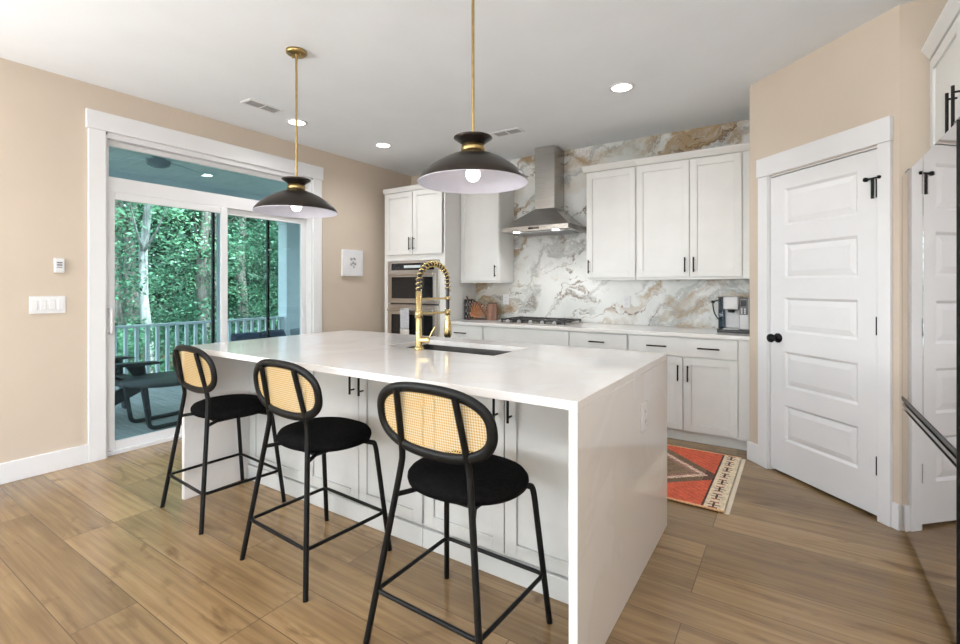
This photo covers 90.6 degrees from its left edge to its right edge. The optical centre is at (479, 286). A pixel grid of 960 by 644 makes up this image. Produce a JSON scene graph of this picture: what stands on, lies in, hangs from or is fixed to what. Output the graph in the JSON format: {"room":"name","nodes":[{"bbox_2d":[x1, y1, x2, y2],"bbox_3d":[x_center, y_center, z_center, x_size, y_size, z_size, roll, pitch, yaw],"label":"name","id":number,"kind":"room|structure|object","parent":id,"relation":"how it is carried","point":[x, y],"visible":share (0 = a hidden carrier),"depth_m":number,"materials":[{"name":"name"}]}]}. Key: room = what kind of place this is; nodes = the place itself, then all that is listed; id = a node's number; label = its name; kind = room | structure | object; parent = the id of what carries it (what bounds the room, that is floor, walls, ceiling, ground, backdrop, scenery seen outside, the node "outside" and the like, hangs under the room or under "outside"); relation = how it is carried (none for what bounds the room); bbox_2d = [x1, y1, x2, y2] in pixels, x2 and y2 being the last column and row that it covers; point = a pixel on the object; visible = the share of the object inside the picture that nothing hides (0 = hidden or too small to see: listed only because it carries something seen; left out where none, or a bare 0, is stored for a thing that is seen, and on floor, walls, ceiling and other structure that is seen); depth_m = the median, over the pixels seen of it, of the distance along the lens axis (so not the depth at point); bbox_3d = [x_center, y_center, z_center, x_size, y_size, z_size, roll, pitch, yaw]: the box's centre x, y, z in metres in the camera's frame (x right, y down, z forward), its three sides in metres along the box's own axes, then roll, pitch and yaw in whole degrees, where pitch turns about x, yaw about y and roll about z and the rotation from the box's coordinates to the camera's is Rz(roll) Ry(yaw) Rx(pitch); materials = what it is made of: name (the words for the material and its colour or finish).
{"room":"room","nodes":[
{"label":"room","id":0,"kind":"room"},
{"bbox_2d":[0,58,410,462],"bbox_3d":[-3.281,-0.100,2.873,0.140,2.740,8.640,0,0,33],"label":"wall","id":1,"kind":"structure","parent":0,"point":[44,133],"depth_m":3.30,"materials":[{"name":"paint"}]},
{"bbox_2d":[0,444,87,484],"bbox_3d":[-4.174,1.202,1.372,0.016,0.135,4.910,0,0,33],"label":"baseboard","id":2,"kind":"structure","parent":1,"relation":"attached to","point":[23,468],"depth_m":3.21,"materials":[{"name":"paint"}]},
{"bbox_2d":[29,296,65,313],"bbox_3d":[-2.949,0.125,3.241,0.010,0.118,0.190,0,0,33],"label":"light switch","id":3,"kind":"object","parent":1,"relation":"attached to","point":[37,304],"visible":1,"depth_m":3.24,"materials":[{"name":"white plastic"}]},
{"bbox_2d":[54,258,64,272],"bbox_3d":[-2.911,-0.145,3.286,0.024,0.100,0.056,0,0,33],"label":"thermostat","id":4,"kind":"object","parent":1,"relation":"attached to","point":[59,263],"visible":1,"depth_m":3.28,"materials":[{"name":"white plastic"}]},
{"bbox_2d":[85,108,322,462],"bbox_3d":[-2.326,-0.005,4.309,0.180,2.550,2.056,0,0,33],"label":"door","id":5,"kind":"structure","parent":1,"relation":"in","point":[124,133],"depth_m":3.81,"materials":[{"name":"paint"}]},
{"bbox_2d":[341,249,362,275],"bbox_3d":[-1.467,-0.270,5.468,0.042,0.300,0.300,0,0,33],"label":"wall plaque","id":6,"kind":"object","parent":1,"relation":"attached to","point":[351,260],"visible":1,"depth_m":5.44,"materials":[{"name":"white plastic"}]},
{"bbox_2d":[0,0,915,175],"bbox_3d":[-0.933,-1.530,1.331,5.760,0.120,8.640,0,0,33],"label":"ceiling","id":7,"kind":"structure","parent":0,"point":[398,73],"depth_m":3.09,"materials":[{"name":"paint"}]},
{"bbox_2d":[240,98,283,113],"bbox_3d":[-1.768,-1.466,3.865,0.140,0.008,0.300,0,0,33],"label":"ceiling vent","id":8,"kind":"object","parent":7,"relation":"in","point":[251,102],"visible":1,"depth_m":3.86,"materials":[{"name":"white plastic"}]},
{"bbox_2d":[252,46,337,217],"bbox_3d":[-1.147,-0.966,2.967,0.495,1.006,0.495,0,0,33],"label":"pendant lamp","id":9,"kind":"object","parent":7,"relation":"hanging from","point":[294,202],"visible":1,"depth_m":2.94,"materials":[{"name":"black metal"}]},
{"bbox_2d":[286,118,307,125],"bbox_3d":[-1.638,-1.466,4.246,0.184,0.007,0.184,0,0,33],"label":"recessed light","id":10,"kind":"object","parent":7,"relation":"in","point":[289,121],"visible":0.77,"depth_m":4.24,"materials":[{"name":"white plastic"}]},
{"bbox_2d":[374,142,391,147],"bbox_3d":[-1.007,-1.466,4.933,0.184,0.007,0.184,0,0,33],"label":"recessed light","id":11,"kind":"object","parent":7,"relation":"in","point":[379,144],"visible":1,"depth_m":4.93,"materials":[{"name":"white plastic"}]},
{"bbox_2d":[417,0,527,193],"bbox_3d":[-0.031,-0.966,2.132,0.495,1.006,0.495,0,0,33],"label":"pendant lamp","id":12,"kind":"object","parent":7,"relation":"hanging from","point":[472,169],"visible":1,"depth_m":2.12,"materials":[{"name":"brown metal"}]},
{"bbox_2d":[490,127,524,136],"bbox_3d":[0.263,-1.466,4.517,0.300,0.008,0.140,0,0,33],"label":"ceiling vent","id":13,"kind":"object","parent":7,"relation":"in","point":[516,130],"visible":1,"depth_m":4.51,"materials":[{"name":"white plastic"}]},
{"bbox_2d":[609,82,634,92],"bbox_3d":[1.044,-1.466,3.502,0.184,0.007,0.184,0,0,33],"label":"recessed light","id":14,"kind":"object","parent":7,"relation":"in","point":[620,87],"visible":1,"depth_m":3.50,"materials":[{"name":"white plastic"}]},
{"bbox_2d":[0,437,955,643],"bbox_3d":[-0.941,1.300,1.336,5.740,0.060,8.640,0,0,33],"label":"floor","id":15,"kind":"structure","parent":0,"point":[90,554],"depth_m":2.09,"materials":[{"name":"brown wood"}]},
{"bbox_2d":[160,345,285,534],"bbox_3d":[-1.492,0.797,2.770,0.522,0.949,0.482,0,0,37],"label":"counter stool","id":16,"kind":"object","parent":15,"relation":"on","point":[216,409],"visible":0.98,"depth_m":2.67,"materials":[{"name":"black metal"}]},
{"bbox_2d":[246,361,306,500],"bbox_3d":[-1.057,0.830,3.331,0.614,0.881,0.852,0,0,33],"label":"base cabinet","id":17,"kind":"object","parent":15,"relation":"on","point":[292,461],"visible":0.29,"depth_m":2.98,"materials":[{"name":"paint"}]},
{"bbox_2d":[239,359,391,602],"bbox_3d":[-0.770,0.797,2.249,0.522,0.949,0.482,0,0,36],"label":"counter stool","id":18,"kind":"object","parent":15,"relation":"on","point":[317,436],"visible":1,"depth_m":2.14,"materials":[{"name":"black metal"}]},
{"bbox_2d":[307,370,425,546],"bbox_3d":[-0.432,0.830,2.900,0.900,0.881,0.887,0,0,33],"label":"base cabinet","id":19,"kind":"object","parent":15,"relation":"on","point":[352,472],"visible":0.31,"depth_m":2.54,"materials":[{"name":"paint"}]},
{"bbox_2d":[182,330,666,643],"bbox_3d":[-0.393,0.814,2.684,2.495,0.913,1.265,0,0,33],"label":"countertop","id":20,"kind":"structure","parent":19,"relation":"on","point":[618,472],"depth_m":2.06,"materials":[{"name":"stone"}]},
{"bbox_2d":[414,261,451,349],"bbox_3d":[-0.246,0.102,2.774,0.118,0.509,0.323,0,0,33],"label":"faucet","id":21,"kind":"object","parent":20,"relation":"on","point":[419,339],"visible":1,"depth_m":2.71,"materials":[{"name":"gold metal"}]},
{"bbox_2d":[405,344,511,355],"bbox_3d":[-0.143,0.493,2.819,0.817,0.210,0.427,0,0,33],"label":"sink","id":22,"kind":"object","parent":20,"relation":"in","point":[426,346],"visible":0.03,"depth_m":3.03,"materials":[{"name":"metal"}]},
{"bbox_2d":[641,401,646,432],"bbox_3d":[0.735,0.580,2.120,0.010,0.125,0.085,0,0,33],"label":"outlet","id":23,"kind":"object","parent":20,"relation":"attached to","point":[643,405],"visible":1,"depth_m":2.10,"materials":[{"name":"white plastic"}]},
{"bbox_2d":[383,184,475,336],"bbox_3d":[-0.615,0.052,5.730,0.920,2.435,0.677,0,0,33],"label":"tall cabinet","id":24,"kind":"object","parent":15,"relation":"on","point":[421,223],"visible":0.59,"depth_m":5.44,"materials":[{"name":"paint"}]},
{"bbox_2d":[387,304,439,336],"bbox_3d":[-0.642,0.568,5.688,0.774,0.715,0.637,0,0,33],"label":"wall oven","id":25,"kind":"object","parent":24,"relation":"in","point":[428,321],"visible":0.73,"depth_m":5.44,"materials":[{"name":"grey metal"}]},
{"bbox_2d":[400,308,409,334],"bbox_3d":[-0.855,0.441,5.455,0.135,0.379,0.050,0,0,33],"label":"dish towel","id":26,"kind":"object","parent":25,"relation":"hanging from","point":[404,312],"visible":0.65,"depth_m":5.43,"materials":[{"name":"white fabric"}]},
{"bbox_2d":[388,260,439,303],"bbox_3d":[-0.653,-0.050,5.672,0.774,0.490,0.576,0,0,33],"label":"microwave oven","id":27,"kind":"object","parent":24,"relation":"in","point":[402,275],"visible":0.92,"depth_m":5.48,"materials":[{"name":"grey metal"}]},
{"bbox_2d":[363,381,552,643],"bbox_3d":[-0.070,0.797,1.744,0.522,0.949,0.482,0,0,34],"label":"counter stool","id":28,"kind":"object","parent":15,"relation":"on","point":[470,479],"visible":1,"depth_m":1.63,"materials":[{"name":"black fabric"}]},
{"bbox_2d":[450,324,483,339],"bbox_3d":[-0.022,0.841,5.329,0.508,0.858,0.657,0,0,33],"label":"base cabinet","id":29,"kind":"object","parent":15,"relation":"on","point":[458,331],"visible":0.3,"depth_m":5.05,"materials":[{"name":"paint"}]},
{"bbox_2d":[443,319,749,339],"bbox_3d":[1.002,0.395,4.677,2.936,0.030,0.649,0,0,33],"label":"countertop","id":30,"kind":"structure","parent":29,"relation":"on","point":[694,332],"depth_m":4.30,"materials":[{"name":"stone"}]},
{"bbox_2d":[464,299,473,318],"bbox_3d":[-0.129,0.265,5.587,0.014,0.230,0.220,0,0,25],"label":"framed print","id":31,"kind":"object","parent":30,"relation":"on","point":[466,314],"visible":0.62,"depth_m":5.52,"materials":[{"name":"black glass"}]},
{"bbox_2d":[466,296,490,319],"bbox_3d":[-0.015,0.243,5.443,0.315,0.273,0.100,0,0,21],"label":"knife block","id":32,"kind":"object","parent":30,"relation":"on","point":[475,309],"visible":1,"depth_m":5.43,"materials":[{"name":"brown wood"}]},
{"bbox_2d":[487,303,497,319],"bbox_3d":[0.143,0.282,5.409,0.110,0.195,0.090,0,0,13],"label":"canister","id":33,"kind":"object","parent":30,"relation":"on","point":[492,308],"visible":0.99,"depth_m":5.37,"materials":[{"name":"orange metal"}]},
{"bbox_2d":[497,316,582,325],"bbox_3d":[0.624,0.356,4.938,0.750,0.046,0.500,0,0,33],"label":"gas cooktop","id":34,"kind":"object","parent":30,"relation":"in","point":[548,321],"visible":1,"depth_m":4.84,"materials":[{"name":"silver metal"}]},
{"bbox_2d":[497,320,582,325],"bbox_3d":[0.624,0.373,4.938,0.750,0.012,0.500,0,0,33],"label":"tray","id":35,"kind":"object","parent":34,"relation":"on","point":[529,322],"depth_m":4.74,"materials":[{"name":"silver metal"}]},
{"bbox_2d":[711,296,749,333],"bbox_3d":[2.119,0.230,4.007,0.309,0.300,0.315,0,0,33],"label":"coffee maker","id":36,"kind":"object","parent":30,"relation":"on","point":[733,311],"visible":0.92,"depth_m":3.89,"materials":[{"name":"silver plastic"}]},
{"bbox_2d":[423,395,568,603],"bbox_3d":[0.328,0.830,2.401,0.914,0.881,0.887,0,0,33],"label":"base cabinet","id":37,"kind":"object","parent":15,"relation":"on","point":[535,437],"visible":0.38,"depth_m":2.02,"materials":[{"name":"paint"}]},
{"bbox_2d":[484,326,569,345],"bbox_3d":[0.590,0.841,4.926,0.953,0.858,0.657,0,0,33],"label":"base cabinet","id":38,"kind":"object","parent":15,"relation":"on","point":[505,334],"visible":0.08,"depth_m":4.66,"materials":[{"name":"paint"}]},
{"bbox_2d":[570,331,627,350],"bbox_3d":[1.215,0.841,4.516,0.538,0.858,0.657,0,0,33],"label":"base cabinet","id":39,"kind":"object","parent":15,"relation":"on","point":[614,341],"visible":0.23,"depth_m":4.26,"materials":[{"name":"paint"}]},
{"bbox_2d":[628,334,749,450],"bbox_3d":[1.831,0.841,4.112,0.931,0.858,0.657,0,0,33],"label":"base cabinet","id":40,"kind":"object","parent":15,"relation":"on","point":[708,379],"visible":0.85,"depth_m":3.79,"materials":[{"name":"paint"}]},
{"bbox_2d":[667,444,745,514],"bbox_3d":[0.998,1.263,3.504,1.614,0.013,1.025,0,0,34],"label":"rug","id":41,"kind":"object","parent":15,"relation":"on","point":[704,479],"visible":0.27,"depth_m":3.13,"materials":[{"name":"fabric"}]},
{"bbox_2d":[902,117,959,643],"bbox_3d":[2.220,0.340,1.844,0.743,1.860,1.004,0,0,33],"label":"refrigerator","id":42,"kind":"object","parent":15,"relation":"on","point":[931,186],"visible":1,"depth_m":1.88,"materials":[{"name":"silver metal"}]},
{"bbox_2d":[411,175,701,327],"bbox_3d":[1.415,-0.100,4.886,5.500,2.740,0.120,0,0,33],"label":"wall","id":43,"kind":"structure","parent":0,"point":[414,179],"depth_m":6.29,"materials":[{"name":"paint"}]},
{"bbox_2d":[461,190,513,282],"bbox_3d":[0.071,-0.606,5.456,0.523,1.125,0.372,0,0,33],"label":"upper cabinet","id":44,"kind":"object","parent":43,"relation":"attached to","point":[487,253],"visible":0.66,"depth_m":5.34,"materials":[{"name":"paint"}]},
{"bbox_2d":[502,145,586,236],"bbox_3d":[0.672,-1.010,4.990,0.750,0.911,0.486,0,0,33],"label":"range hood","id":45,"kind":"object","parent":43,"relation":"attached to","point":[549,217],"visible":1,"depth_m":4.95,"materials":[{"name":"silver metal"}]},
{"bbox_2d":[582,159,635,279],"bbox_3d":[1.305,-0.616,4.646,0.510,1.105,0.372,0,0,33],"label":"upper cabinet","id":46,"kind":"object","parent":43,"relation":"attached to","point":[611,187],"visible":0.95,"depth_m":4.51,"materials":[{"name":"paint"}]},
{"bbox_2d":[476,119,749,327],"bbox_3d":[1.184,-0.545,4.955,2.938,1.846,0.014,0,0,33],"label":"backsplash","id":47,"kind":"structure","parent":43,"relation":"attached to","point":[550,271],"depth_m":4.97,"materials":[{"name":"white stone"}]},
{"bbox_2d":[503,294,508,304],"bbox_3d":[0.300,0.150,5.521,0.075,0.118,0.010,0,0,33],"label":"outlet","id":48,"kind":"object","parent":47,"relation":"attached to","point":[505,296],"visible":1,"depth_m":5.51,"materials":[{"name":"white plastic"}]},
{"bbox_2d":[623,296,630,307],"bbox_3d":[1.468,0.155,4.754,0.075,0.118,0.010,0,0,33],"label":"outlet","id":49,"kind":"object","parent":47,"relation":"attached to","point":[626,299],"visible":1,"depth_m":4.75,"materials":[{"name":"white plastic"}]},
{"bbox_2d":[635,142,749,279],"bbox_3d":[1.912,-0.616,4.246,0.942,1.105,0.372,0,0,33],"label":"upper cabinet","id":50,"kind":"object","parent":43,"relation":"attached to","point":[693,207],"visible":0.89,"depth_m":4.10,"materials":[{"name":"paint"}]},
{"bbox_2d":[750,5,898,503],"bbox_3d":[2.137,-0.100,2.993,0.110,2.740,1.030,0,0,-12],"label":"wall","id":51,"kind":"structure","parent":0,"point":[851,81],"depth_m":2.87,"materials":[{"name":"paint"}]},
{"bbox_2d":[747,441,899,530],"bbox_3d":[2.076,1.202,2.983,0.014,0.135,1.048,0,0,-12],"label":"baseboard","id":52,"kind":"structure","parent":51,"relation":"attached to","point":[752,448],"depth_m":2.50,"materials":[{"name":"paint"}]},
{"bbox_2d":[756,116,893,526],"bbox_3d":[2.107,0.185,2.954,0.184,2.170,0.911,0,0,-12],"label":"door","id":53,"kind":"structure","parent":51,"relation":"in","point":[825,228],"depth_m":2.85,"materials":[{"name":"paint"}]},
{"bbox_2d":[899,0,947,530],"bbox_3d":[2.542,-0.100,2.305,0.782,2.740,0.100,0,0,33],"label":"wall","id":54,"kind":"structure","parent":0,"point":[917,18],"depth_m":2.46,"materials":[{"name":"paint"}]},
{"label":"outside","id":55,"kind":"structure","parent":0,"visible":0},
{"bbox_2d":[128,313,257,372],"bbox_3d":[-21.256,2.566,25.927,56.000,0.988,80.000,0,0,33],"label":"ground","id":56,"kind":"structure","parent":55,"point":[171,364],"depth_m":15.70,"materials":[{"name":"green plant"}]},
{"bbox_2d":[115,236,180,310],"bbox_3d":[-8.739,-1.988,8.638,5.158,8.538,5.342,0,0,42],"label":"tree","id":57,"kind":"object","parent":56,"relation":"on","point":[122,269],"visible":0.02,"depth_m":9.73,"materials":[{"name":"green plant"}]},
{"bbox_2d":[122,202,199,353],"bbox_3d":[-11.538,-3.512,15.786,5.608,11.585,6.439,0,0,-32],"label":"tree","id":58,"kind":"object","parent":56,"relation":"on","point":[127,239],"visible":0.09,"depth_m":15.75,"materials":[{"name":"green plant"}]},
{"bbox_2d":[115,200,209,360],"bbox_3d":[-9.934,-2.978,12.889,5.742,10.519,5.610,0,0,5],"label":"tree","id":59,"kind":"object","parent":56,"relation":"on","point":[119,308],"visible":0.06,"depth_m":12.91,"materials":[{"name":"green plant"}]},
{"bbox_2d":[115,200,252,372],"bbox_3d":[-7.194,-2.027,10.270,4.076,8.609,4.551,0,0,43],"label":"tree","id":60,"kind":"object","parent":56,"relation":"on","point":[144,242],"visible":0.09,"depth_m":10.17,"materials":[{"name":"green plant"}]},
{"bbox_2d":[115,304,270,374],"bbox_3d":[-5.804,1.656,14.108,7.064,2.759,14.819,0,0,33],"label":"undergrowth","id":61,"kind":"object","parent":56,"relation":"on","point":[130,330],"visible":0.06,"depth_m":10.82,"materials":[{"name":"green plant"}]},
{"bbox_2d":[115,201,277,360],"bbox_3d":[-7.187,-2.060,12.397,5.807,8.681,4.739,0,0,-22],"label":"tree","id":62,"kind":"object","parent":56,"relation":"on","point":[202,297],"visible":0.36,"depth_m":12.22,"materials":[{"name":"green plant"}]},
{"bbox_2d":[122,213,277,342],"bbox_3d":[-8.959,-3.096,15.738,5.794,10.754,5.986,0,0,33],"label":"tree","id":63,"kind":"object","parent":56,"relation":"on","point":[232,220],"visible":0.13,"depth_m":15.68,"materials":[{"name":"green plant"}]},
{"bbox_2d":[154,215,277,331],"bbox_3d":[-10.171,-3.445,19.526,5.535,11.451,7.192,0,0,45],"label":"tree","id":64,"kind":"object","parent":56,"relation":"on","point":[242,278],"visible":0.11,"depth_m":19.25,"materials":[{"name":"green plant"}]},
{"bbox_2d":[196,211,277,332],"bbox_3d":[-5.764,-2.047,13.487,4.127,8.650,4.402,0,0,-27],"label":"tree","id":65,"kind":"object","parent":56,"relation":"on","point":[274,228],"visible":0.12,"depth_m":12.98,"materials":[{"name":"green plant"}]},
{"bbox_2d":[231,238,277,331],"bbox_3d":[-5.779,-1.835,15.949,5.112,8.232,5.050,0,0,24],"label":"tree","id":66,"kind":"object","parent":56,"relation":"on","point":[272,257],"visible":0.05,"depth_m":15.18,"materials":[{"name":"green plant"}]},
{"bbox_2d":[234,219,277,314],"bbox_3d":[-6.666,-3.077,19.032,5.590,10.716,6.116,0,0,12],"label":"tree","id":67,"kind":"object","parent":56,"relation":"on","point":[253,308],"visible":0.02,"depth_m":17.75,"materials":[{"name":"green plant"}]},
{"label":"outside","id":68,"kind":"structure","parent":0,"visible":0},
{"bbox_2d":[115,385,181,439],"bbox_3d":[-3.409,1.375,5.867,3.358,0.030,12.064,0,0,33],"label":"porch deck","id":69,"kind":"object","parent":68,"point":[163,400],"visible":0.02,"depth_m":5.21,"materials":[{"name":"grey wood"}]},
{"bbox_2d":[115,356,161,415],"bbox_3d":[-3.978,0.888,4.782,0.800,1.062,1.087,0,0,33],"label":"chair","id":70,"kind":"object","parent":69,"relation":"on","point":[134,368],"visible":0.22,"depth_m":4.90,"materials":[{"name":"grey plastic"}]},
{"bbox_2d":[120,371,181,429],"bbox_3d":[-3.142,1.135,4.780,0.770,0.449,0.770,0,0,33],"label":"outdoor chair","id":71,"kind":"object","parent":69,"relation":"on","point":[168,378],"visible":0.66,"depth_m":4.60,"materials":[{"name":"grey plastic"}]},
{"bbox_2d":[277,221,298,335],"bbox_3d":[-3.392,0.065,8.497,0.280,2.590,0.360,0,0,33],"label":"porch column","id":72,"kind":"structure","parent":69,"relation":"on","point":[288,233],"depth_m":8.38,"materials":[{"name":"paint"}]},
{"bbox_2d":[109,170,264,200],"bbox_3d":[-3.427,-1.377,5.840,3.358,0.295,12.000,0,0,33],"label":"beam","id":73,"kind":"structure","parent":72,"relation":"on","point":[117,174],"depth_m":6.93,"materials":[{"name":"paint"}]},
{"bbox_2d":[109,147,286,196],"bbox_3d":[-3.448,-1.577,5.854,3.408,0.107,12.000,0,0,33],"label":"ceiling","id":74,"kind":"structure","parent":73,"relation":"on","point":[226,180],"depth_m":6.58,"materials":[{"name":"paint"}]},
{"bbox_2d":[109,148,203,175],"bbox_3d":[-3.340,-1.377,4.934,0.976,0.285,0.976,0,0,-40],"label":"ceiling fan","id":75,"kind":"object","parent":74,"relation":"hanging from","point":[153,161],"visible":0.38,"depth_m":4.92,"materials":[{"name":"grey plastic"}]},
{"bbox_2d":[201,173,213,176],"bbox_3d":[-3.739,-1.520,6.476,0.200,0.005,0.200,0,0,33],"label":"recessed light","id":76,"kind":"object","parent":74,"relation":"in","point":[205,174],"visible":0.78,"depth_m":6.50,"materials":[{"name":"white"}]},
{"bbox_2d":[115,316,283,373],"bbox_3d":[-5.670,0.897,5.029,0.090,0.745,7.980,0,0,33],"label":"porch railing","id":77,"kind":"object","parent":72,"relation":"attached to","point":[186,324],"visible":0.34,"depth_m":6.81,"materials":[{"name":"paint"}]},
{"bbox_3d":[-3.077,1.110,7.465,0.800,0.500,1.900,0,0,33],"label":"sofa","id":78,"kind":"object","parent":69,"relation":"on","visible":0},
{"bbox_2d":[231,332,262,340],"bbox_3d":[-3.460,0.860,7.082,0.197,0.344,0.460,0,0,44],"label":"throw pillow","id":79,"kind":"object","parent":78,"relation":"on","point":[247,335],"visible":0.28,"depth_m":7.04,"materials":[{"name":"blue fabric"}]},
{"bbox_2d":[261,329,285,337],"bbox_3d":[-3.207,0.850,7.431,0.210,0.338,0.460,0,0,22],"label":"throw pillow","id":80,"kind":"object","parent":78,"relation":"on","point":[279,332],"visible":0.3,"depth_m":7.41,"materials":[{"name":"blue fabric"}]},
{"bbox_2d":[290,328,298,335],"bbox_3d":[-2.933,0.860,7.885,0.209,0.344,0.459,0,0,38],"label":"throw pillow","id":81,"kind":"object","parent":78,"relation":"on","point":[295,331],"visible":0.09,"depth_m":7.74,"materials":[{"name":"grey fabric"}]},
{"bbox_3d":[1.416,-0.100,-0.212,0.100,2.740,8.640,0,0,33],"label":"wall","id":82,"kind":"structure","parent":0,"visible":0},
{"bbox_2d":[921,0,959,147],"bbox_3d":[2.262,-0.905,1.819,0.697,0.610,1.000,0,0,33],"label":"upper cabinet","id":83,"kind":"object","parent":82,"relation":"attached to","point":[942,45],"visible":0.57,"depth_m":2.16,"materials":[{"name":"paint"}]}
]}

